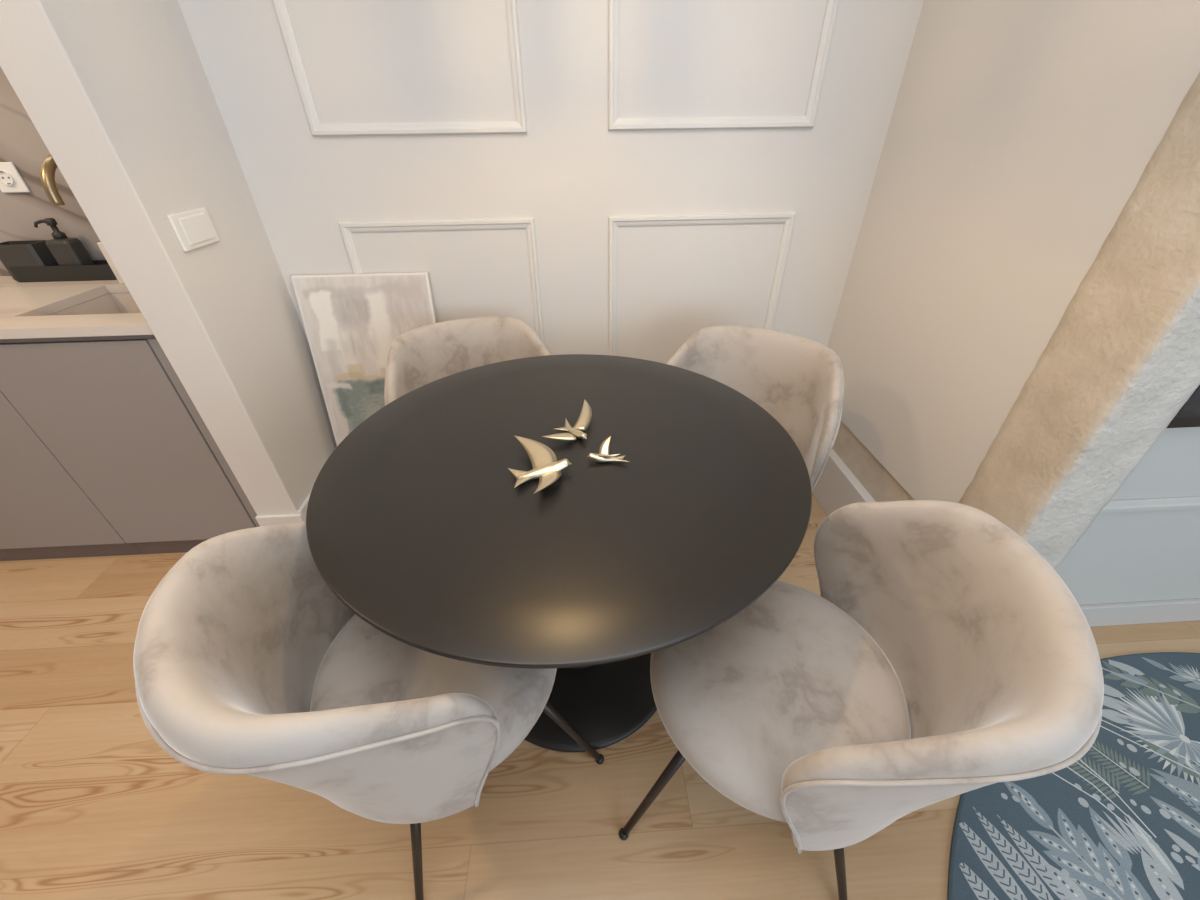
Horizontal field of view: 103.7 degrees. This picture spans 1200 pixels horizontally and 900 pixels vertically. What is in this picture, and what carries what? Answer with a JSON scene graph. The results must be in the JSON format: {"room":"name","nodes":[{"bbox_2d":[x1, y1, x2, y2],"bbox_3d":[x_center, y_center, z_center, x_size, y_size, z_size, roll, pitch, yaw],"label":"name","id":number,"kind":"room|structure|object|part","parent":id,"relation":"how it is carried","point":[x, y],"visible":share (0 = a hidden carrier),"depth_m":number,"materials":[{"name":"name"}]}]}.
{"room":"dining room","nodes":[
{"label":"dining room","id":0,"kind":"room"},
{"bbox_2d":[0,67,105,275],"bbox_3d":[-2.331,-0.976,1.540,2.149,2.550,0.100,-2,35,-2],"label":"wall","id":1,"kind":"structure","parent":0,"point":[21,144],"depth_m":1.59,"materials":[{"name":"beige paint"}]},
{"bbox_2d":[0,162,30,192],"bbox_3d":[-1.954,-0.896,1.550,0.087,0.087,0.014,-2,35,-2],"label":"wall socket","id":2,"kind":"object","parent":1,"relation":"attached to","point":[11,181],"visible":1,"depth_m":1.55,"materials":[{"name":"white plastic"}]},
{"bbox_2d":[0,0,336,515],"bbox_3d":[-1.170,-0.839,1.318,0.141,2.550,0.650,-2,35,-2],"label":"wall partition","id":3,"kind":"structure","parent":0,"point":[119,94],"depth_m":1.24,"materials":[{"name":"white paint"}]},
{"bbox_2d":[167,207,219,251],"bbox_3d":[-1.080,-0.591,1.258,0.012,0.086,0.144,-2,35,-2],"label":"light switch","id":4,"kind":"object","parent":3,"relation":"attached to","point":[194,228],"visible":1,"depth_m":1.25,"materials":[{"name":"white plastic"}]},
{"bbox_2d":[255,514,304,526],"bbox_3d":[-1.131,0.314,1.714,0.155,0.203,0.013,-2,35,-2],"label":"baseboard","id":5,"kind":"structure","parent":3,"relation":"attached to","point":[263,520],"depth_m":1.66,"materials":[{"name":"white paint"}]},
{"bbox_2d":[297,492,310,520],"bbox_3d":[-1.074,0.176,1.904,0.014,0.212,0.450,-2,35,-2],"label":"baseboard","id":6,"kind":"structure","parent":3,"relation":"attached to","point":[302,510],"depth_m":1.69,"materials":[{"name":"white paint"}]},
{"bbox_2d":[178,0,923,363],"bbox_3d":[-0.001,-0.993,1.518,2.222,2.550,0.120,-2,35,-2],"label":"wall","id":7,"kind":"structure","parent":0,"point":[365,61],"depth_m":1.47,"materials":[{"name":"white paint"}]},
{"bbox_2d":[272,0,526,135],"bbox_3d":[-0.547,-1.365,1.141,0.640,0.998,0.014,-2,35,-2],"label":"trim","id":8,"kind":"structure","parent":7,"relation":"attached to","point":[520,125],"depth_m":1.40,"materials":[{"name":"white paint"}]},
{"bbox_2d":[339,218,544,344],"bbox_3d":[-0.535,-0.454,1.772,0.640,0.746,0.014,-2,35,-2],"label":"trim","id":9,"kind":"structure","parent":7,"relation":"attached to","point":[347,228],"depth_m":1.57,"materials":[{"name":"white paint"}]},
{"bbox_2d":[608,212,795,355],"bbox_3d":[0.353,-0.490,1.807,0.640,0.746,0.014,-2,35,-2],"label":"trim","id":10,"kind":"structure","parent":7,"relation":"attached to","point":[787,218],"depth_m":1.62,"materials":[{"name":"white paint"}]},
{"bbox_2d":[608,0,838,129],"bbox_3d":[0.340,-1.403,1.176,0.640,0.994,0.014,-2,35,-2],"label":"trim","id":11,"kind":"structure","parent":7,"relation":"attached to","point":[807,121],"depth_m":1.43,"materials":[{"name":"white paint"}]},
{"bbox_2d":[0,494,1199,899],"bbox_3d":[0.040,1.367,0.400,6.600,0.060,5.100,-2,35,-2],"label":"floor","id":12,"kind":"structure","parent":0,"point":[92,807],"depth_m":1.09,"materials":[{"name":"brown wood"}]},
{"bbox_2d":[0,390,141,560],"bbox_3d":[-2.055,-0.093,1.741,0.602,0.862,0.563,-2,35,-2],"label":"base cabinet","id":13,"kind":"object","parent":12,"relation":"on","point":[45,513],"visible":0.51,"depth_m":1.61,"materials":[{"name":"grey wood"}]},
{"bbox_2d":[0,276,153,338],"bbox_3d":[-1.798,-0.472,1.503,1.128,0.027,0.593,-2,35,-2],"label":"countertop","id":14,"kind":"structure","parent":13,"relation":"on","point":[25,307],"depth_m":1.36,"materials":[{"name":"beige stone"}]},
{"bbox_2d":[40,154,64,205],"bbox_3d":[-1.528,-0.707,1.475,0.117,0.384,0.226,-2,35,-2],"label":"kitchen faucet","id":15,"kind":"object","parent":14,"relation":"on","point":[48,167],"visible":0.34,"depth_m":1.33,"materials":[{"name":"gold metal"}]},
{"bbox_2d":[0,240,116,281],"bbox_3d":[-1.873,-0.663,1.649,0.363,0.122,0.077,-2,35,-2],"label":"sink caddy","id":16,"kind":"object","parent":14,"relation":"on","point":[30,260],"visible":0.78,"depth_m":1.63,"materials":[{"name":"grey plastic"}]},
{"bbox_2d":[9,260,116,281],"bbox_3d":[-1.872,-0.634,1.669,0.363,0.052,0.077,-2,35,-2],"label":"tray","id":17,"kind":"object","parent":16,"relation":"on","point":[44,270],"depth_m":1.64,"materials":[{"name":"grey plastic"}]},
{"bbox_2d":[34,218,94,265],"bbox_3d":[-1.849,-0.698,1.631,0.086,0.190,0.060,-2,35,-2],"label":"soap dispenser","id":18,"kind":"object","parent":16,"relation":"in","point":[65,250],"visible":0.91,"depth_m":1.61,"materials":[{"name":"grey plastic"}]},
{"bbox_2d":[48,293,140,315],"bbox_3d":[-1.481,-0.387,1.549,0.418,0.171,0.336,-2,35,-2],"label":"sink","id":19,"kind":"object","parent":14,"relation":"in","point":[110,303],"visible":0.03,"depth_m":1.62,"materials":[{"name":"beige stone"}]},
{"bbox_2d":[97,242,124,283],"bbox_3d":[-1.490,-0.634,1.589,0.320,0.132,0.012,-2,34,-2],"label":"cutting board","id":20,"kind":"object","parent":14,"relation":"on","point":[100,245],"visible":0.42,"depth_m":1.58,"materials":[{"name":"beige wood"}]},
{"bbox_2d":[0,335,259,553],"bbox_3d":[-1.492,-0.116,1.764,0.522,0.862,0.563,-2,35,-2],"label":"base cabinet","id":21,"kind":"object","parent":12,"relation":"on","point":[115,412],"visible":0.65,"depth_m":1.47,"materials":[{"name":"grey wood"}]},
{"bbox_3d":[-1.235,0.001,1.532,0.037,0.763,0.017,-2,35,-2],"label":"filler panel","id":22,"kind":"part","parent":21,"relation":"part of","materials":[{"name":"grey laminate"}]},
{"bbox_2d":[291,272,436,445],"bbox_3d":[-0.821,-0.193,1.822,0.463,0.907,0.192,-2,35,-2],"label":"canvas painting","id":23,"kind":"object","parent":12,"relation":"on","point":[351,322],"visible":0.48,"depth_m":1.69,"materials":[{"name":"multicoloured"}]},
{"bbox_3d":[-0.821,-0.193,1.822,0.463,0.918,0.025,-2,24,-2],"label":"stretcher frame","id":24,"kind":"part","parent":23,"relation":"part of","materials":[{"name":"white wood"}]},
{"bbox_2d":[133,521,603,899],"bbox_3d":[-0.365,0.474,0.953,0.552,0.786,0.589,28,44,35],"label":"dining chair","id":25,"kind":"object","parent":12,"relation":"on","point":[246,661],"visible":0.77,"depth_m":0.72,"materials":[{"name":"beige fabric"}]},
{"bbox_3d":[-0.356,0.755,0.918,0.023,0.347,0.158,3,35,5],"label":"leg","id":26,"kind":"part","parent":25,"relation":"part of","materials":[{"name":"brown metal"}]},
{"bbox_3d":[-0.328,0.447,0.982,0.478,0.152,0.482,28,44,35],"label":"seat","id":27,"kind":"part","parent":25,"relation":"part of","materials":[{"name":"beige fabric"}]},
{"bbox_3d":[-0.087,0.633,1.089,0.182,0.348,0.022,2,35,3],"label":"leg","id":28,"kind":"part","parent":25,"relation":"part of","materials":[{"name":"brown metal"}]},
{"bbox_2d":[384,316,550,405],"bbox_3d":[-0.374,0.019,1.611,0.552,0.786,0.589,-15,37,-20],"label":"dining chair","id":29,"kind":"object","parent":12,"relation":"on","point":[421,356],"visible":0.27,"depth_m":1.57,"materials":[{"name":"beige fabric"}]},
{"bbox_2d":[306,354,811,751],"bbox_3d":[-0.072,0.301,1.231,1.000,0.750,1.000,-2,35,-2],"label":"dining table","id":30,"kind":"object","parent":12,"relation":"on","point":[417,522],"visible":0.91,"depth_m":0.86,"materials":[{"name":"black"}]},
{"bbox_2d":[508,435,571,492],"bbox_3d":[-0.143,0.030,0.936,0.172,0.029,0.128,24,42,31],"label":"figurine","id":31,"kind":"object","parent":30,"relation":"on","point":[546,467],"visible":1,"depth_m":0.92,"materials":[{"name":"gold metal"}]},
{"bbox_2d":[542,399,591,439],"bbox_3d":[-0.052,-0.061,1.063,0.089,0.034,0.160,14,37,20],"label":"figurine","id":32,"kind":"object","parent":30,"relation":"on","point":[584,419],"visible":1,"depth_m":1.05,"materials":[{"name":"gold metal"}]},
{"bbox_2d":[587,436,627,461],"bbox_3d":[0.019,0.010,0.959,0.066,0.034,0.071,-26,42,-32],"label":"figurine","id":33,"kind":"object","parent":30,"relation":"on","point":[603,456],"visible":1,"depth_m":0.96,"materials":[{"name":"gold metal"}]},
{"bbox_2d":[666,325,843,490],"bbox_3d":[0.403,0.075,1.515,0.552,0.786,0.589,21,40,28],"label":"dining chair","id":34,"kind":"object","parent":12,"relation":"on","point":[798,381],"visible":0.37,"depth_m":1.47,"materials":[{"name":"beige fabric"}]},
{"bbox_2d":[619,500,1103,899],"bbox_3d":[0.391,0.480,0.931,0.589,0.786,0.552,15,38,21],"label":"dining chair","id":35,"kind":"object","parent":12,"relation":"on","point":[939,655],"visible":0.96,"depth_m":0.80,"materials":[{"name":"beige fabric"}]},
{"bbox_3d":[0.128,0.700,0.988,0.182,0.348,0.022,-15,37,-20],"label":"leg","id":36,"kind":"part","parent":35,"relation":"part of","materials":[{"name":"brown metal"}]},
{"bbox_3d":[0.342,0.462,0.946,0.482,0.152,0.478,15,38,21],"label":"seat","id":37,"kind":"part","parent":35,"relation":"part of","materials":[{"name":"beige fabric"}]},
{"bbox_3d":[0.454,0.754,0.903,0.023,0.347,0.158,-17,38,-22],"label":"leg","id":38,"kind":"part","parent":35,"relation":"part of","materials":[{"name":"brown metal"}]},
{"bbox_2d":[947,652,1199,899],"bbox_3d":[1.697,1.263,0.456,2.316,0.011,2.316,-2,35,-2],"label":"round rug","id":39,"kind":"object","parent":12,"relation":"on","point":[1121,821],"visible":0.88,"depth_m":1.08,"materials":[{"name":"fabric"}]},
{"bbox_2d":[828,0,1199,502],"bbox_3d":[1.035,-0.904,1.047,0.200,2.184,0.870,-2,35,-2],"label":"wall","id":40,"kind":"structure","parent":0,"point":[1020,133],"depth_m":1.15,"materials":[{"name":"white paint"}]},
{"bbox_2d":[812,449,875,515],"bbox_3d":[0.943,0.195,1.825,0.036,0.225,0.830,-2,35,-2],"label":"baseboard","id":41,"kind":"structure","parent":40,"relation":"attached to","point":[837,487],"depth_m":1.84,"materials":[{"name":"white paint"}]},
{"bbox_2d":[832,421,913,501],"bbox_3d":[1.055,0.144,1.773,0.188,0.366,0.870,-2,35,-2],"label":"trim","id":42,"kind":"structure","parent":40,"relation":"attached to","point":[879,483],"depth_m":1.69,"materials":[{"name":"beige wood"}]},
{"bbox_2d":[958,72,1199,569],"bbox_3d":[1.045,-0.476,0.750,0.174,2.550,0.206,-2,35,-2],"label":"wall pillar","id":43,"kind":"structure","parent":0,"point":[1122,359],"depth_m":0.91,"materials":[{"name":"beige paint"}]},
{"bbox_2d":[1055,427,1199,604],"bbox_3d":[2.183,-0.553,0.839,2.128,2.550,0.100,-2,35,-2],"label":"wall","id":44,"kind":"structure","parent":0,"point":[1146,555],"depth_m":1.29,"materials":[{"name":"grey paint"}]},
{"bbox_2d":[1079,598,1199,626],"bbox_3d":[2.200,0.487,1.489,2.128,0.100,0.014,-2,35,-2],"label":"baseboard","id":45,"kind":"structure","parent":44,"relation":"attached to","point":[1144,612],"depth_m":1.46,"materials":[{"name":"grey paint"}]},
{"bbox_2d":[1100,495,1199,512],"bbox_3d":[2.009,-0.615,0.715,1.680,1.803,0.014,-2,35,-2],"label":"trim","id":46,"kind":"structure","parent":44,"relation":"attached to","point":[1178,502],"depth_m":1.19,"materials":[{"name":"grey paint"}]},
{"bbox_2d":[1167,385,1199,427],"bbox_3d":[1.804,-0.327,0.890,1.160,0.612,0.027,-2,35,-2],"label":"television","id":47,"kind":"object","parent":44,"relation":"attached to","point":[1188,415],"visible":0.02,"depth_m":1.01,"materials":[{"name":"black plastic"}]}
]}

